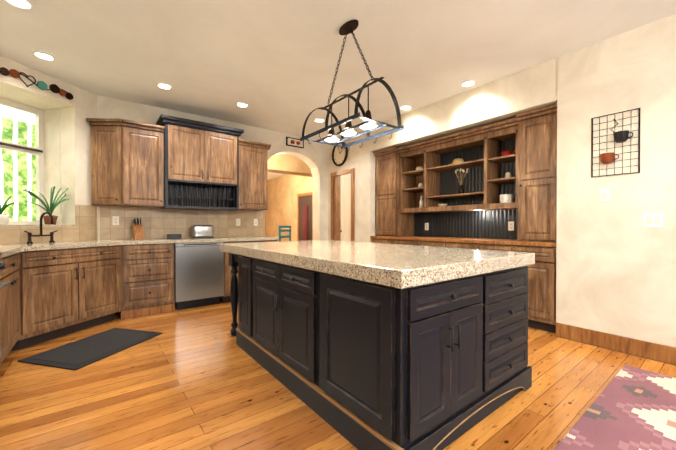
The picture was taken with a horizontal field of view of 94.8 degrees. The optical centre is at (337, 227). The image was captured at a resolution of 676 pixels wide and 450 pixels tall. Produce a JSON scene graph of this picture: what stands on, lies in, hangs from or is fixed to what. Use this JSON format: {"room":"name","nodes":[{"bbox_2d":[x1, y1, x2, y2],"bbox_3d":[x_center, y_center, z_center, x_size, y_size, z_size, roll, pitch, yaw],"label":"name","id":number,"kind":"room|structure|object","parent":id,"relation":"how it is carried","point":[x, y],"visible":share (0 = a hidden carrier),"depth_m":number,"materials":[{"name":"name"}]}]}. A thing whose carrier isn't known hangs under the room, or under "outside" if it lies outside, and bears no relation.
{"room":"kitchen","nodes":[
{"label":"kitchen","id":0,"kind":"room"},
{"bbox_2d":[0,67,72,99],"bbox_3d":[-3.264,-1.540,3.203,0.022,0.140,0.983,0,0,14],"label":"garland","id":1,"kind":"object","parent":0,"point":[41,85],"depth_m":3.35,"materials":[{"name":"multicoloured metal"}]},
{"bbox_2d":[0,56,97,244],"bbox_3d":[-3.563,-0.307,3.371,0.620,2.780,1.936,0,0,14],"label":"wall","id":2,"kind":"structure","parent":0,"point":[79,108],"depth_m":3.76,"materials":[{"name":"paint"}]},
{"bbox_2d":[0,97,43,224],"bbox_3d":[-3.798,-0.739,3.275,0.090,1.411,1.176,0,0,14],"label":"kitchen window","id":3,"kind":"structure","parent":2,"relation":"in","point":[38,151],"depth_m":3.80,"materials":[{"name":"beige wood"}]},
{"bbox_2d":[0,225,75,225],"bbox_3d":[-3.535,-0.024,3.213,0.510,0.015,1.176,0,0,14],"label":"window sill","id":4,"kind":"structure","parent":2,"relation":"attached to","point":[37,225],"depth_m":3.34,"materials":[{"name":"stone"}]},
{"bbox_2d":[0,196,13,224],"bbox_3d":[-3.465,-0.181,3.147,0.150,0.297,0.238,0,0,14],"label":"plant","id":5,"kind":"object","parent":4,"relation":"on","point":[4,219],"visible":1,"depth_m":3.18,"materials":[{"name":"green plant"}]},
{"bbox_2d":[23,186,69,224],"bbox_3d":[-3.324,-0.259,3.523,0.274,0.446,0.417,0,0,14],"label":"plant","id":6,"kind":"object","parent":4,"relation":"on","point":[47,218],"visible":0.9,"depth_m":3.56,"materials":[{"name":"green plant"}]},
{"bbox_2d":[0,205,264,243],"bbox_3d":[-0.720,-0.044,1.804,3.493,0.434,6.348,0,1,-38],"label":"backsplash","id":7,"kind":"structure","parent":2,"relation":"attached to","point":[157,223],"depth_m":4.27,"materials":[{"name":"tile"}]},
{"bbox_2d":[112,216,118,224],"bbox_3d":[-2.928,-0.092,4.091,0.070,0.116,0.007,0,1,-38],"label":"outlet","id":8,"kind":"object","parent":7,"relation":"attached to","point":[115,220],"visible":1,"depth_m":4.09,"materials":[{"name":"white plastic"}]},
{"bbox_2d":[60,95,327,239],"bbox_3d":[-1.604,-0.321,5.287,4.650,2.780,0.250,0,1,-38],"label":"wall","id":9,"kind":"structure","parent":0,"point":[313,156],"depth_m":5.42,"materials":[{"name":"paint"}]},
{"bbox_2d":[90,118,121,205],"bbox_3d":[-2.876,-0.801,3.858,0.298,1.010,0.222,0,1,-38],"label":"upper cabinet","id":10,"kind":"object","parent":9,"relation":"attached to","point":[106,134],"depth_m":3.85,"materials":[{"name":"brown wood"}]},
{"bbox_2d":[122,122,165,208],"bbox_3d":[-2.601,-0.795,4.136,0.459,1.025,0.348,0,1,-38],"label":"upper cabinet","id":11,"kind":"object","parent":9,"relation":"attached to","point":[142,184],"depth_m":3.99,"materials":[{"name":"brown wood"}]},
{"bbox_2d":[162,118,241,189],"bbox_3d":[-2.007,-1.028,4.551,0.986,0.805,0.413,0,1,-38],"label":"upper cabinet","id":12,"kind":"object","parent":9,"relation":"attached to","point":[169,162],"depth_m":4.36,"materials":[{"name":"brown wood"}]},
{"bbox_2d":[230,142,269,209],"bbox_3d":[-1.439,-0.802,5.031,0.495,1.025,0.348,0,1,-38],"label":"upper cabinet","id":13,"kind":"object","parent":9,"relation":"attached to","point":[253,192],"depth_m":4.89,"materials":[{"name":"brown wood"}]},
{"bbox_2d":[286,137,303,147],"bbox_3d":[-0.781,-1.570,5.717,0.370,0.160,0.076,0,1,-38],"label":"picture","id":14,"kind":"object","parent":9,"relation":"attached to","point":[294,142],"visible":0.92,"depth_m":5.71,"materials":[{"name":"white paper"}]},
{"bbox_2d":[265,175,312,240],"bbox_3d":[-1.085,-0.354,9.569,0.100,2.780,5.900,0,1,-38],"label":"wall","id":15,"kind":"structure","parent":0,"point":[284,191],"depth_m":10.40,"materials":[{"name":"paint"}]},
{"bbox_2d":[297,192,312,240],"bbox_3d":[-0.984,-0.002,9.316,0.049,2.080,0.930,0,1,-38],"label":"hall door","id":16,"kind":"structure","parent":15,"relation":"in","point":[304,216],"depth_m":9.30,"materials":[{"name":"brown wood"}]},
{"bbox_2d":[267,154,311,176],"bbox_3d":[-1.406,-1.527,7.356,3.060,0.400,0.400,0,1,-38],"label":"ceiling","id":17,"kind":"structure","parent":0,"point":[279,163],"depth_m":7.33,"materials":[{"name":"paint"}]},
{"bbox_2d":[0,302,675,449],"bbox_3d":[-0.718,1.105,4.435,8.600,0.060,15.100,0,1,-38],"label":"floor","id":18,"kind":"structure","parent":0,"point":[196,378],"depth_m":1.99,"materials":[{"name":"brown wood"}]},
{"bbox_2d":[0,252,10,356],"bbox_3d":[-2.292,0.597,1.604,0.720,1.000,0.922,0,1,-38],"label":"range","id":19,"kind":"object","parent":18,"relation":"on","point":[5,284],"visible":0.98,"depth_m":2.08,"materials":[{"name":"silver metal"}]},
{"bbox_2d":[0,252,23,364],"bbox_3d":[-2.825,0.653,2.230,0.664,0.878,0.713,0,1,-38],"label":"base cabinet","id":20,"kind":"object","parent":18,"relation":"on","point":[11,296],"depth_m":2.47,"materials":[{"name":"brown wood"}]},
{"bbox_2d":[20,245,127,347],"bbox_3d":[-3.108,0.645,3.219,1.425,0.878,1.195,0,1,-38],"label":"base cabinet","id":21,"kind":"object","parent":18,"relation":"on","point":[46,295],"depth_m":3.12,"materials":[{"name":"brown wood"}]},
{"bbox_2d":[0,244,102,257],"bbox_3d":[-2.679,0.190,2.497,1.230,0.040,0.964,0,1,-38],"label":"countertop","id":22,"kind":"structure","parent":21,"relation":"on","point":[6,250],"depth_m":2.82,"materials":[{"name":"stone"}]},
{"bbox_2d":[0,236,278,246],"bbox_3d":[-2.302,0.180,3.824,3.447,0.040,1.217,0,1,-38],"label":"countertop","id":23,"kind":"structure","parent":21,"relation":"on","point":[255,238],"depth_m":3.87,"materials":[{"name":"stone"}]},
{"bbox_2d":[24,212,57,243],"bbox_3d":[-3.087,-0.002,3.285,0.195,0.330,0.305,0,0,14],"label":"faucet","id":24,"kind":"object","parent":23,"relation":"on","point":[30,235],"visible":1,"depth_m":3.28,"materials":[{"name":"black metal"}]},
{"bbox_2d":[132,218,143,239],"bbox_3d":[-2.636,0.012,4.090,0.187,0.290,0.100,0,1,44],"label":"knife block","id":25,"kind":"object","parent":23,"relation":"on","point":[137,231],"visible":1,"depth_m":4.05,"materials":[{"name":"brown wood"}]},
{"bbox_2d":[167,234,181,238],"bbox_3d":[-2.301,0.122,4.368,0.180,0.065,0.072,0,1,-32],"label":"radio","id":26,"kind":"object","parent":23,"relation":"on","point":[174,236],"visible":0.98,"depth_m":4.34,"materials":[{"name":"black plastic"}]},
{"bbox_2d":[191,225,213,237],"bbox_3d":[-1.988,0.057,4.584,0.300,0.192,0.170,0,1,-38],"label":"toaster","id":27,"kind":"object","parent":23,"relation":"on","point":[202,231],"visible":1,"depth_m":4.51,"materials":[{"name":"silver metal"}]},
{"bbox_2d":[18,328,161,369],"bbox_3d":[-2.200,1.081,2.851,0.620,0.012,0.840,0,0,14],"label":"mat","id":28,"kind":"object","parent":18,"relation":"on","point":[79,354],"visible":0.98,"depth_m":2.74,"materials":[{"name":"black rubber"}]},
{"bbox_2d":[128,243,174,318],"bbox_3d":[-2.502,0.639,4.057,0.559,0.878,0.606,0,1,-38],"label":"base cabinet","id":29,"kind":"object","parent":18,"relation":"on","point":[151,286],"depth_m":3.83,"materials":[{"name":"brown wood"}]},
{"bbox_2d":[174,242,223,309],"bbox_3d":[-2.027,0.638,4.409,0.608,0.874,0.597,0,1,-38],"label":"dishwasher","id":30,"kind":"object","parent":18,"relation":"on","point":[198,274],"visible":0.83,"depth_m":4.17,"materials":[{"name":"grey metal"}]},
{"bbox_2d":[220,241,251,302],"bbox_3d":[-1.621,0.634,4.736,0.418,0.878,0.606,0,1,-38],"label":"base cabinet","id":31,"kind":"object","parent":18,"relation":"on","point":[227,269],"depth_m":4.41,"materials":[{"name":"brown wood"}]},
{"bbox_2d":[252,240,277,241],"bbox_3d":[-1.289,0.632,4.992,0.420,0.878,0.606,0,1,-38],"label":"base cabinet","id":32,"kind":"object","parent":18,"relation":"on","point":[261,240],"depth_m":4.77,"materials":[{"name":"brown wood"}]},
{"bbox_2d":[279,226,290,240],"bbox_3d":[-1.562,0.496,8.262,0.460,1.100,0.460,0,1,32],"label":"chair","id":33,"kind":"object","parent":18,"relation":"on","point":[286,230],"visible":0.4,"depth_m":8.15,"materials":[{"name":"teal paint"}]},
{"bbox_2d":[228,252,532,449],"bbox_3d":[0.100,0.669,2.608,1.375,0.840,2.318,0,1,-38],"label":"kitchen island","id":34,"kind":"object","parent":18,"relation":"on","point":[368,346],"depth_m":1.65,"materials":[{"name":"black paint"}]},
{"bbox_2d":[220,240,534,287],"bbox_3d":[0.059,0.208,2.682,1.370,0.078,2.454,0,1,-38],"label":"island countertop","id":35,"kind":"structure","parent":34,"relation":"on","point":[400,264],"depth_m":1.88,"materials":[{"name":"beige stone"}]},
{"bbox_2d":[370,103,556,332],"bbox_3d":[1.574,-0.100,4.336,0.570,2.352,2.696,0,1,-38],"label":"hutch","id":36,"kind":"object","parent":18,"relation":"on","point":[467,219],"visible":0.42,"depth_m":4.00,"materials":[{"name":"brown wood"}]},
{"bbox_2d":[419,196,423,207],"bbox_3d":[1.296,-0.399,4.824,0.064,0.190,0.063,0,1,-38],"label":"bottle","id":37,"kind":"object","parent":36,"relation":"in","point":[421,202],"visible":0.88,"depth_m":4.81,"materials":[{"name":"white ceramic"}]},
{"bbox_2d":[449,158,463,164],"bbox_3d":[1.675,-0.913,4.329,0.310,0.095,0.305,0,1,-38],"label":"hat","id":38,"kind":"object","parent":36,"relation":"in","point":[458,160],"visible":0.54,"depth_m":4.27,"materials":[{"name":"brown wicker"}]},
{"bbox_2d":[455,168,467,193],"bbox_3d":[1.700,-0.643,4.296,0.084,0.375,0.185,0,1,-38],"label":"vase","id":39,"kind":"object","parent":36,"relation":"in","point":[461,189],"visible":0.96,"depth_m":4.28,"materials":[{"name":"black ceramic"}]},
{"bbox_2d":[499,194,513,202],"bbox_3d":[2.071,-0.352,3.818,0.156,0.110,0.154,0,1,-38],"label":"jar","id":40,"kind":"object","parent":36,"relation":"in","point":[506,198],"visible":0.77,"depth_m":3.76,"materials":[{"name":"white ceramic"}]},
{"bbox_2d":[501,149,514,155],"bbox_3d":[2.083,-0.909,3.799,0.130,0.115,0.166,0,1,-38],"label":"teapot","id":41,"kind":"object","parent":36,"relation":"in","point":[506,152],"visible":0.77,"depth_m":3.77,"materials":[{"name":"red ceramic"}]},
{"bbox_2d":[505,172,511,177],"bbox_3d":[2.084,-0.634,3.800,0.070,0.085,0.069,0,1,-38],"label":"utensil crock","id":42,"kind":"object","parent":36,"relation":"in","point":[507,174],"visible":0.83,"depth_m":3.78,"materials":[{"name":"beige ceramic"}]},
{"bbox_2d":[508,221,513,230],"bbox_3d":[2.197,-0.021,3.943,0.009,0.116,0.070,0,1,-38],"label":"outlet","id":43,"kind":"object","parent":36,"relation":"attached to","point":[510,225],"visible":1,"depth_m":3.94,"materials":[{"name":"white plastic"}]},
{"bbox_2d":[554,365,675,449],"bbox_3d":[2.444,1.095,0.912,1.590,0.011,2.660,0,1,-38],"label":"rug","id":44,"kind":"object","parent":18,"relation":"on","point":[631,408],"visible":1,"depth_m":1.77,"materials":[{"name":"pink fabric"}]},
{"bbox_2d":[0,0,675,179],"bbox_3d":[-0.718,-1.745,4.413,8.600,0.080,15.100,0,1,-38],"label":"ceiling","id":45,"kind":"structure","parent":0,"point":[272,64],"depth_m":2.90,"materials":[{"name":"paint"}]},
{"bbox_2d":[4,0,33,9],"bbox_3d":[-2.381,-1.685,2.312,0.174,0.021,0.174,0,1,-38],"label":"recessed light","id":46,"kind":"object","parent":45,"relation":"in","point":[25,4],"visible":1,"depth_m":2.33,"materials":[{"name":"white glass"}]},
{"bbox_2d":[32,51,55,60],"bbox_3d":[-2.890,-1.690,3.055,0.174,0.021,0.174,0,1,-38],"label":"recessed light","id":47,"kind":"object","parent":45,"relation":"in","point":[43,55],"visible":1,"depth_m":3.05,"materials":[{"name":"white glass"}]},
{"bbox_2d":[156,83,172,89],"bbox_3d":[-2.077,-1.696,3.720,0.174,0.021,0.174,0,1,-38],"label":"recessed light","id":48,"kind":"object","parent":45,"relation":"in","point":[165,86],"visible":1,"depth_m":3.73,"materials":[{"name":"white glass"}]},
{"bbox_2d":[236,102,248,107],"bbox_3d":[-1.325,-1.700,4.299,0.174,0.021,0.174,0,1,-38],"label":"recessed light","id":49,"kind":"object","parent":45,"relation":"in","point":[242,104],"visible":0.98,"depth_m":4.29,"materials":[{"name":"white glass"}]},
{"bbox_2d":[314,118,324,122],"bbox_3d":[-0.295,-1.705,4.929,0.174,0.021,0.174,0,1,-38],"label":"recessed light","id":50,"kind":"object","parent":45,"relation":"in","point":[319,120],"visible":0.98,"depth_m":4.94,"materials":[{"name":"white glass"}]},
{"bbox_2d":[300,20,403,150],"bbox_3d":[0.089,-1.206,2.615,0.482,0.966,0.800,0,1,-38],"label":"chandelier","id":51,"kind":"object","parent":45,"relation":"in","point":[367,124],"visible":1,"depth_m":2.56,"materials":[{"name":"black metal"}]},
{"bbox_2d":[400,105,411,109],"bbox_3d":[0.959,-1.701,4.400,0.174,0.021,0.174,0,1,-38],"label":"recessed light","id":52,"kind":"object","parent":45,"relation":"in","point":[406,107],"visible":0.96,"depth_m":4.40,"materials":[{"name":"white glass"}]},
{"bbox_2d":[460,80,475,87],"bbox_3d":[1.533,-1.695,3.655,0.174,0.021,0.174,0,1,-38],"label":"recessed light","id":53,"kind":"object","parent":45,"relation":"in","point":[467,83],"visible":1,"depth_m":3.65,"materials":[{"name":"white glass"}]},
{"bbox_2d":[328,14,675,347],"bbox_3d":[1.420,-0.316,4.588,0.612,2.780,5.050,0,1,-38],"label":"wall","id":54,"kind":"structure","parent":0,"point":[615,267],"depth_m":2.82,"materials":[{"name":"paint"}]},
{"bbox_2d":[332,142,347,165],"bbox_3d":[0.031,-1.396,5.864,0.044,0.474,0.474,0,1,-38],"label":"wall clock","id":55,"kind":"object","parent":54,"relation":"attached to","point":[339,156],"visible":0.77,"depth_m":5.88,"materials":[{"name":"black metal"}]},
{"bbox_2d":[331,168,354,241],"bbox_3d":[0.072,-0.001,5.824,0.038,2.130,0.690,0,1,-38],"label":"pantry door","id":56,"kind":"structure","parent":54,"relation":"in","point":[343,205],"depth_m":5.80,"materials":[{"name":"brown wood"}]},
{"bbox_2d":[599,189,609,201],"bbox_3d":[2.404,-0.292,2.802,0.008,0.116,0.070,0,1,-38],"label":"switch plate","id":57,"kind":"object","parent":54,"relation":"attached to","point":[604,195],"visible":1,"depth_m":2.80,"materials":[{"name":"white plastic"}]},
{"bbox_2d":[591,108,639,176],"bbox_3d":[2.421,-0.737,2.726,0.104,0.545,0.326,0,1,-38],"label":"mug rack","id":58,"kind":"object","parent":54,"relation":"attached to","point":[619,137],"visible":0.98,"depth_m":2.71,"materials":[{"name":"black metal"}]},
{"bbox_2d":[556,322,675,365],"bbox_3d":[2.692,1.017,2.933,0.630,0.140,0.896,0,1,-38],"label":"baseboard","id":59,"kind":"structure","parent":54,"relation":"attached to","point":[647,350],"depth_m":2.72,"materials":[{"name":"brown wood"}]},
{"bbox_2d":[643,213,662,226],"bbox_3d":[2.593,-0.061,2.558,0.008,0.116,0.120,0,1,-38],"label":"switch plate","id":60,"kind":"object","parent":54,"relation":"attached to","point":[652,219],"visible":1,"depth_m":2.55,"materials":[{"name":"white plastic"}]},
{"label":"outside","id":61,"kind":"structure","parent":0,"visible":0},
{"bbox_2d":[0,116,35,220],"bbox_3d":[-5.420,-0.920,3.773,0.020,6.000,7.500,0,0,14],"label":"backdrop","id":62,"kind":"structure","parent":61,"point":[17,173],"depth_m":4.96,"materials":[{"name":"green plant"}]}
]}

